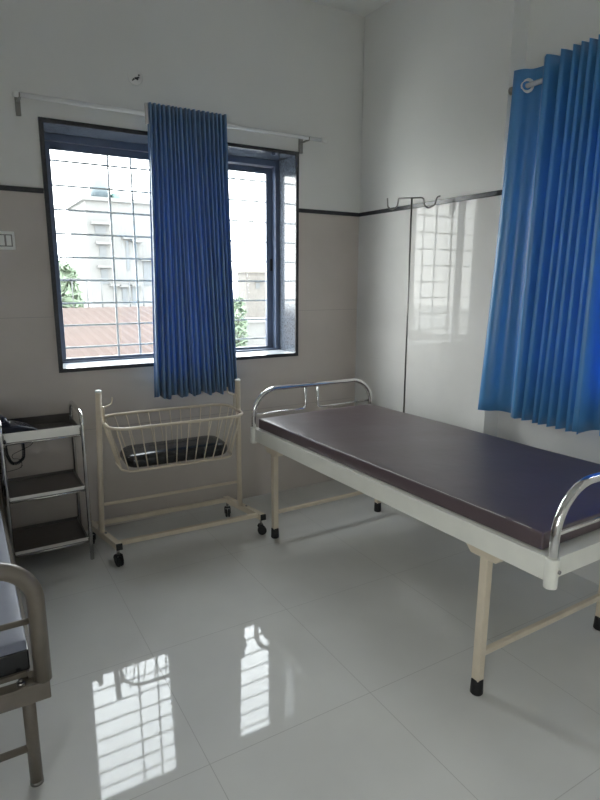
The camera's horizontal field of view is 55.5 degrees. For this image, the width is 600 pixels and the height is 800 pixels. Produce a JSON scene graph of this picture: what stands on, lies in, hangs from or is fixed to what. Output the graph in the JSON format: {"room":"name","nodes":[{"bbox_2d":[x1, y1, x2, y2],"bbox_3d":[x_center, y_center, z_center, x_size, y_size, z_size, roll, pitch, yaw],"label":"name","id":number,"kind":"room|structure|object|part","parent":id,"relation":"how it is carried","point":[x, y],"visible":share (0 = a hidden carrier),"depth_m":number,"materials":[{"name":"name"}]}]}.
{"room":"hospital room","nodes":[
{"label":"hospital room","id":0,"kind":"room"},
{"bbox_2d":[0,0,364,530],"bbox_3d":[-1.044,-0.855,3.491,3.825,3.230,0.355,-7,14,-30],"label":"wall","id":1,"kind":"structure","parent":0,"point":[287,66],"depth_m":3.44,"materials":[{"name":"paint"}]},
{"bbox_2d":[0,231,15,249],"bbox_3d":[-1.567,-0.830,2.960,0.156,0.094,0.016,-7,14,-30],"label":"light switch","id":2,"kind":"object","parent":1,"relation":"attached to","point":[7,238],"visible":1,"depth_m":2.98,"materials":[{"name":"white plastic"}]},
{"bbox_2d":[127,69,142,85],"bbox_3d":[-0.915,-1.792,3.165,0.084,0.084,0.007,-7,14,-30],"label":"junction box cover","id":3,"kind":"object","parent":1,"relation":"attached to","point":[135,77],"visible":1,"depth_m":3.16,"materials":[{"name":"paint"}]},
{"bbox_2d":[38,117,298,372],"bbox_3d":[-0.770,-0.918,3.620,1.568,1.342,0.341,-7,14,-30],"label":"window","id":4,"kind":"structure","parent":1,"relation":"in","point":[280,168],"depth_m":3.67,"materials":[{"name":"metal"}]},
{"bbox_2d":[51,156,265,354],"bbox_3d":[-0.854,-0.948,3.759,1.568,1.342,0.012,-7,14,-30],"label":"grille","id":5,"kind":"object","parent":4,"relation":"attached to","point":[107,165],"depth_m":3.60,"materials":[{"name":"grey metal"}]},
{"bbox_3d":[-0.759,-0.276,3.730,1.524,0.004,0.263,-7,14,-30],"label":"sill","id":6,"kind":"part","parent":4,"relation":"part of","materials":[{"name":"stone"}]},
{"bbox_2d":[12,91,327,153],"bbox_3d":[-0.640,-1.580,3.306,1.850,0.095,0.123,-7,14,-30],"label":"curtain rod","id":7,"kind":"object","parent":1,"relation":"attached to","point":[17,95],"visible":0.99,"depth_m":3.04,"materials":[{"name":"white metal"}]},
{"bbox_2d":[144,102,236,398],"bbox_3d":[-0.630,-0.829,3.364,0.531,1.644,0.076,-7,14,-30],"label":"curtain","id":8,"kind":"object","parent":7,"relation":"hanging from","point":[194,344],"visible":1,"depth_m":3.35,"materials":[{"name":"blue fabric"}]},
{"bbox_2d":[0,185,358,216],"bbox_3d":[-1.090,-1.145,3.196,3.510,0.026,0.030,-7,14,-30],"label":"trim","id":9,"kind":"structure","parent":1,"relation":"attached to","point":[2,187],"depth_m":3.81,"materials":[{"name":"stone"}]},
{"bbox_2d":[0,480,599,799],"bbox_3d":[0.136,1.243,1.677,4.060,0.120,5.360,-7,14,-30],"label":"floor","id":10,"kind":"structure","parent":0,"point":[330,657],"depth_m":2.25,"materials":[{"name":"tile"}]},
{"bbox_2d":[0,495,51,786],"bbox_3d":[-1.583,0.607,2.129,0.970,0.924,1.827,-7,14,-30],"label":"cot","id":11,"kind":"object","parent":10,"relation":"on","point":[32,686],"visible":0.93,"depth_m":1.59,"materials":[{"name":"beige metal"}]},
{"bbox_3d":[-1.128,0.655,1.357,0.923,0.017,0.017,-7,14,-30],"label":"rail","id":12,"kind":"part","parent":11,"relation":"part of","materials":[{"name":"beige metal"}]},
{"bbox_2d":[0,509,29,677],"bbox_3d":[-1.593,0.611,2.124,0.888,0.098,1.728,-7,14,-30],"label":"mattress","id":13,"kind":"object","parent":11,"relation":"on","point":[14,653],"visible":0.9,"depth_m":1.65,"materials":[{"name":"black plastic"}]},
{"bbox_3d":[-1.206,0.635,2.361,0.022,0.040,1.740,-7,14,-30],"label":"rail","id":14,"kind":"part","parent":11,"relation":"part of","materials":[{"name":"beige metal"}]},
{"bbox_3d":[-1.128,0.653,1.357,0.970,0.384,0.047,-7,14,-30],"label":"footboard","id":15,"kind":"part","parent":11,"relation":"part of","materials":[{"name":"beige metal"}]},
{"bbox_3d":[-0.800,0.991,1.701,0.036,0.355,0.037,-7,14,-30],"label":"leg","id":16,"kind":"part","parent":11,"relation":"part of","materials":[{"name":"beige metal"}]},
{"bbox_2d":[0,401,93,564],"bbox_3d":[-1.387,0.453,3.089,0.400,0.832,0.361,-7,14,-30],"label":"trolley","id":17,"kind":"object","parent":10,"relation":"on","point":[28,540],"visible":0.99,"depth_m":3.08,"materials":[{"name":"white metal"}]},
{"bbox_3d":[-1.550,0.472,2.994,0.020,0.832,0.361,-7,14,-30],"label":"frame","id":18,"kind":"part","parent":17,"relation":"part of","materials":[{"name":"metal"}]},
{"bbox_2d":[0,414,37,473],"bbox_3d":[-1.504,0.210,2.905,0.295,0.274,0.245,-10,16,-42],"label":"telephone","id":19,"kind":"object","parent":17,"relation":"on","point":[8,426],"visible":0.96,"depth_m":2.86,"materials":[{"name":"black plastic"}]},
{"bbox_3d":[-1.433,0.239,2.851,0.099,0.170,0.062,-10,16,-42],"label":"coiled cord","id":20,"kind":"part","parent":19,"relation":"part of","materials":[{"name":"black plastic"}]},
{"bbox_2d":[3,413,80,443],"bbox_3d":[-1.385,0.145,3.024,0.360,0.050,0.328,-7,14,-30],"label":"shelf","id":21,"kind":"object","parent":17,"relation":"attached to","point":[55,426],"depth_m":2.95,"materials":[{"name":"metal"}]},
{"bbox_3d":[-1.299,0.203,2.887,0.380,0.010,0.010,-7,14,-30],"label":"shelf rail","id":22,"kind":"part","parent":17,"relation":"part of","materials":[{"name":"metal"}]},
{"bbox_2d":[8,469,84,501],"bbox_3d":[-1.387,0.457,3.090,0.360,0.020,0.328,-7,14,-30],"label":"shelf","id":23,"kind":"object","parent":17,"relation":"attached to","point":[64,482],"depth_m":3.09,"materials":[{"name":"metal"}]},
{"bbox_3d":[-1.300,0.500,2.949,0.380,0.010,0.010,-7,14,-30],"label":"shelf rail","id":24,"kind":"part","parent":17,"relation":"part of","materials":[{"name":"metal"}]},
{"bbox_2d":[13,516,88,555],"bbox_3d":[-1.388,0.745,3.150,0.360,0.020,0.328,-7,14,-30],"label":"shelf","id":25,"kind":"object","parent":17,"relation":"attached to","point":[51,535],"depth_m":3.14,"materials":[{"name":"metal"}]},
{"bbox_3d":[-1.302,0.788,3.010,0.380,0.010,0.010,-7,14,-30],"label":"shelf rail","id":26,"kind":"part","parent":17,"relation":"part of","materials":[{"name":"metal"}]},
{"bbox_3d":[-1.223,0.433,3.184,0.020,0.832,0.361,-7,14,-30],"label":"frame","id":27,"kind":"part","parent":17,"relation":"part of","materials":[{"name":"metal"}]},
{"bbox_2d":[87,379,266,566],"bbox_3d":[-0.711,0.367,3.278,0.975,0.929,0.403,-6,13,-28],"label":"cradle","id":28,"kind":"object","parent":10,"relation":"on","point":[98,527],"visible":0.93,"depth_m":3.23,"materials":[{"name":"beige metal"}]},
{"bbox_3d":[-1.087,0.746,3.158,0.031,0.037,0.397,-10,16,-41],"label":"rail","id":29,"kind":"part","parent":28,"relation":"part of","materials":[{"name":"beige metal"}]},
{"bbox_2d":[120,435,226,467],"bbox_3d":[-0.717,0.287,3.263,0.584,0.075,0.244,-6,13,-28],"label":"pad","id":30,"kind":"object","parent":28,"relation":"in","point":[192,441],"visible":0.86,"depth_m":3.19,"materials":[{"name":"black plastic"}]},
{"bbox_3d":[-0.351,0.668,3.544,0.031,0.037,0.397,-10,16,-41],"label":"rail","id":31,"kind":"part","parent":28,"relation":"part of","materials":[{"name":"beige metal"}]},
{"bbox_2d":[250,378,599,695],"bbox_3d":[0.611,0.475,2.801,0.908,0.925,2.032,-7,14,-31],"label":"hospital bed","id":32,"kind":"object","parent":10,"relation":"on","point":[492,546],"visible":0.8,"depth_m":2.09,"materials":[{"name":"white metal"}]},
{"bbox_2d":[250,427,256,443],"bbox_3d":[-0.273,0.207,3.380,0.041,0.096,0.041,-9,15,-38],"label":"socket","id":33,"kind":"object","parent":32,"relation":"attached to","point":[253,430],"depth_m":3.36,"materials":[{"name":"metal"}]},
{"bbox_3d":[-0.147,0.528,3.340,0.033,0.533,0.033,-7,14,-31],"label":"leg","id":34,"kind":"part","parent":32,"relation":"part of","materials":[{"name":"beige metal"}]},
{"bbox_3d":[-0.116,0.001,3.433,0.365,0.151,0.013,-7,14,-31],"label":"rail","id":35,"kind":"part","parent":32,"relation":"part of","materials":[{"name":"metal"}]},
{"bbox_3d":[0.098,0.041,3.575,0.896,0.315,0.029,-7,14,-31],"label":"headboard","id":36,"kind":"part","parent":32,"relation":"part of","materials":[{"name":"metal"}]},
{"bbox_3d":[0.287,-0.048,3.674,0.425,0.151,0.013,-7,14,-31],"label":"rail","id":37,"kind":"part","parent":32,"relation":"part of","materials":[{"name":"metal"}]},
{"bbox_3d":[0.253,0.357,2.553,0.035,0.117,1.966,-7,14,-31],"label":"rail","id":38,"kind":"part","parent":32,"relation":"part of","materials":[{"name":"white metal"}]},
{"bbox_2d":[387,195,440,412],"bbox_3d":[0.659,-0.507,3.487,0.315,1.406,0.039,5,13,23],"label":"stand","id":39,"kind":"object","parent":32,"relation":"attached to","point":[411,198],"visible":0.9,"depth_m":3.43,"materials":[{"name":"metal"}]},
{"bbox_3d":[0.658,-0.506,3.492,0.011,1.393,0.023,-7,14,-30],"label":"rod","id":40,"kind":"part","parent":39,"relation":"part of","materials":[{"name":"metal"}]},
{"bbox_2d":[259,404,599,549],"bbox_3d":[0.606,0.243,2.763,0.831,0.101,1.905,-7,14,-31],"label":"mattress","id":41,"kind":"object","parent":32,"relation":"on","point":[513,489],"visible":0.98,"depth_m":2.44,"materials":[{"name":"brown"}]},
{"bbox_3d":[0.659,0.784,2.061,0.033,0.565,0.033,-7,14,-31],"label":"leg","id":42,"kind":"part","parent":32,"relation":"part of","materials":[{"name":"beige metal"}]},
{"bbox_2d":[543,556,560,589],"bbox_3d":[0.757,0.520,1.712,0.041,0.096,0.046,-7,14,-30],"label":"socket","id":43,"kind":"object","parent":32,"relation":"attached to","point":[551,564],"depth_m":1.70,"materials":[{"name":"metal"}]},
{"bbox_3d":[1.120,0.461,1.944,0.851,0.065,0.035,-7,14,-31],"label":"rail","id":44,"kind":"part","parent":32,"relation":"part of","materials":[{"name":"white metal"}]},
{"bbox_3d":[1.127,0.353,1.909,0.896,0.315,0.029,-7,14,-31],"label":"footboard","id":45,"kind":"part","parent":32,"relation":"part of","materials":[{"name":"metal"}]},
{"bbox_3d":[0.913,0.313,1.768,0.365,0.151,0.013,-7,14,-31],"label":"rail","id":46,"kind":"part","parent":32,"relation":"part of","materials":[{"name":"metal"}]},
{"bbox_3d":[1.324,0.704,2.457,0.033,0.565,0.033,-7,14,-31],"label":"leg","id":47,"kind":"part","parent":32,"relation":"part of","materials":[{"name":"beige metal"}]},
{"bbox_2d":[308,0,389,16],"bbox_3d":[0.152,-2.036,0.990,4.060,0.120,5.360,-7,14,-30],"label":"ceiling","id":48,"kind":"structure","parent":0,"point":[363,8],"depth_m":3.65,"materials":[{"name":"paint"}]},
{"bbox_2d":[354,0,599,584],"bbox_3d":[1.779,-0.571,2.201,0.315,3.230,4.795,-7,14,-30],"label":"wall","id":49,"kind":"structure","parent":0,"point":[439,74],"depth_m":3.39,"materials":[{"name":"paint"}]},
{"bbox_2d":[359,190,501,216],"bbox_3d":[0.860,-1.192,3.467,0.145,0.026,1.485,-7,14,-30],"label":"trim","id":50,"kind":"structure","parent":49,"relation":"attached to","point":[498,192],"depth_m":3.38,"materials":[{"name":"stone"}]},
{"bbox_2d":[508,78,542,94],"bbox_3d":[1.546,-1.433,2.229,0.123,0.100,1.688,-7,14,-30],"label":"curtain rod","id":51,"kind":"object","parent":49,"relation":"attached to","point":[538,81],"visible":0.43,"depth_m":2.80,"materials":[{"name":"silver metal"}]},
{"bbox_3d":[1.509,-1.429,2.207,0.025,0.025,1.688,-7,14,-30],"label":"rod","id":52,"kind":"part","parent":51,"relation":"part of","materials":[{"name":"white metal"}]},
{"bbox_2d":[478,34,599,433],"bbox_3d":[1.222,-0.748,2.826,0.169,1.740,0.615,-7,14,-30],"label":"curtain","id":53,"kind":"object","parent":51,"relation":"hanging from","point":[530,369],"visible":0.93,"depth_m":2.79,"materials":[{"name":"fabric"}]},
{"bbox_2d":[572,177,599,435],"bbox_3d":[1.567,-0.622,2.219,0.142,1.745,0.845,-7,14,-30],"label":"curtain","id":54,"kind":"object","parent":51,"relation":"hanging from","point":[589,416],"visible":1,"depth_m":2.65,"materials":[{"name":"fabric"}]},
{"label":"outside","id":55,"kind":"structure","parent":0,"visible":0},
{"bbox_3d":[-17.868,-0.784,30.602,180.000,0.200,190.000,-7,14,-30],"label":"ground","id":56,"kind":"structure","parent":55,"visible":0},
{"bbox_2d":[59,258,86,307],"bbox_3d":[-5.224,-0.193,12.976,1.301,6.013,1.331,-7,14,-30],"label":"tree","id":57,"kind":"object","parent":56,"relation":"on","point":[65,268],"visible":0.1,"depth_m":12.34,"materials":[{"name":"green plant"}]},
{"bbox_2d":[65,195,151,307],"bbox_3d":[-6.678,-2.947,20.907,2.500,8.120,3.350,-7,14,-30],"label":"apartment building","id":58,"kind":"structure","parent":56,"relation":"on","point":[80,222],"depth_m":19.18,"materials":[{"name":"grey"}]},
{"bbox_2d":[89,177,110,196],"bbox_3d":[-6.776,-7.134,19.333,0.660,0.720,0.660,-7,14,-30],"label":"water tank","id":59,"kind":"object","parent":58,"relation":"on","point":[98,182],"visible":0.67,"depth_m":19.06,"materials":[{"name":"grey plastic"}]},
{"bbox_2d":[111,193,120,197],"bbox_3d":[-6.347,-6.969,19.628,0.340,0.280,0.340,-7,14,-30],"label":"water tank","id":60,"kind":"object","parent":58,"relation":"on","point":[113,195],"visible":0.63,"depth_m":19.48,"materials":[{"name":"grey plastic"}]},
{"bbox_2d":[63,306,153,357],"bbox_3d":[-3.835,1.341,8.123,5.250,5.002,5.100,-7,14,-30],"label":"shed","id":61,"kind":"object","parent":56,"relation":"on","point":[75,336],"visible":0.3,"depth_m":8.47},
{"bbox_2d":[71,278,147,307],"bbox_3d":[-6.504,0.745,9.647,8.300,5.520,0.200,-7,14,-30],"label":"railing","id":62,"kind":"object","parent":56,"relation":"on","point":[71,278],"visible":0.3,"depth_m":10.73,"materials":[{"name":"white metal"}]},
{"bbox_2d":[234,292,249,346],"bbox_3d":[-2.917,-2.660,27.386,1.008,4.950,1.003,0,12,-1],"label":"tree","id":63,"kind":"object","parent":56,"relation":"on","point":[240,326],"visible":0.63,"depth_m":26.99,"materials":[{"name":"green plant"}]},
{"bbox_2d":[235,271,265,317],"bbox_3d":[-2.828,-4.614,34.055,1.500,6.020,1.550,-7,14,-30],"label":"building","id":64,"kind":"structure","parent":56,"relation":"on","point":[251,290],"depth_m":33.26,"materials":[{"name":"grey"}]},
{"bbox_2d":[235,317,265,346],"bbox_3d":[-2.387,-2.488,30.022,6.200,3.520,2.350,-7,14,-30],"label":"house","id":65,"kind":"structure","parent":56,"relation":"on","point":[256,328],"depth_m":28.83,"materials":[{"name":"grey"}]}
]}

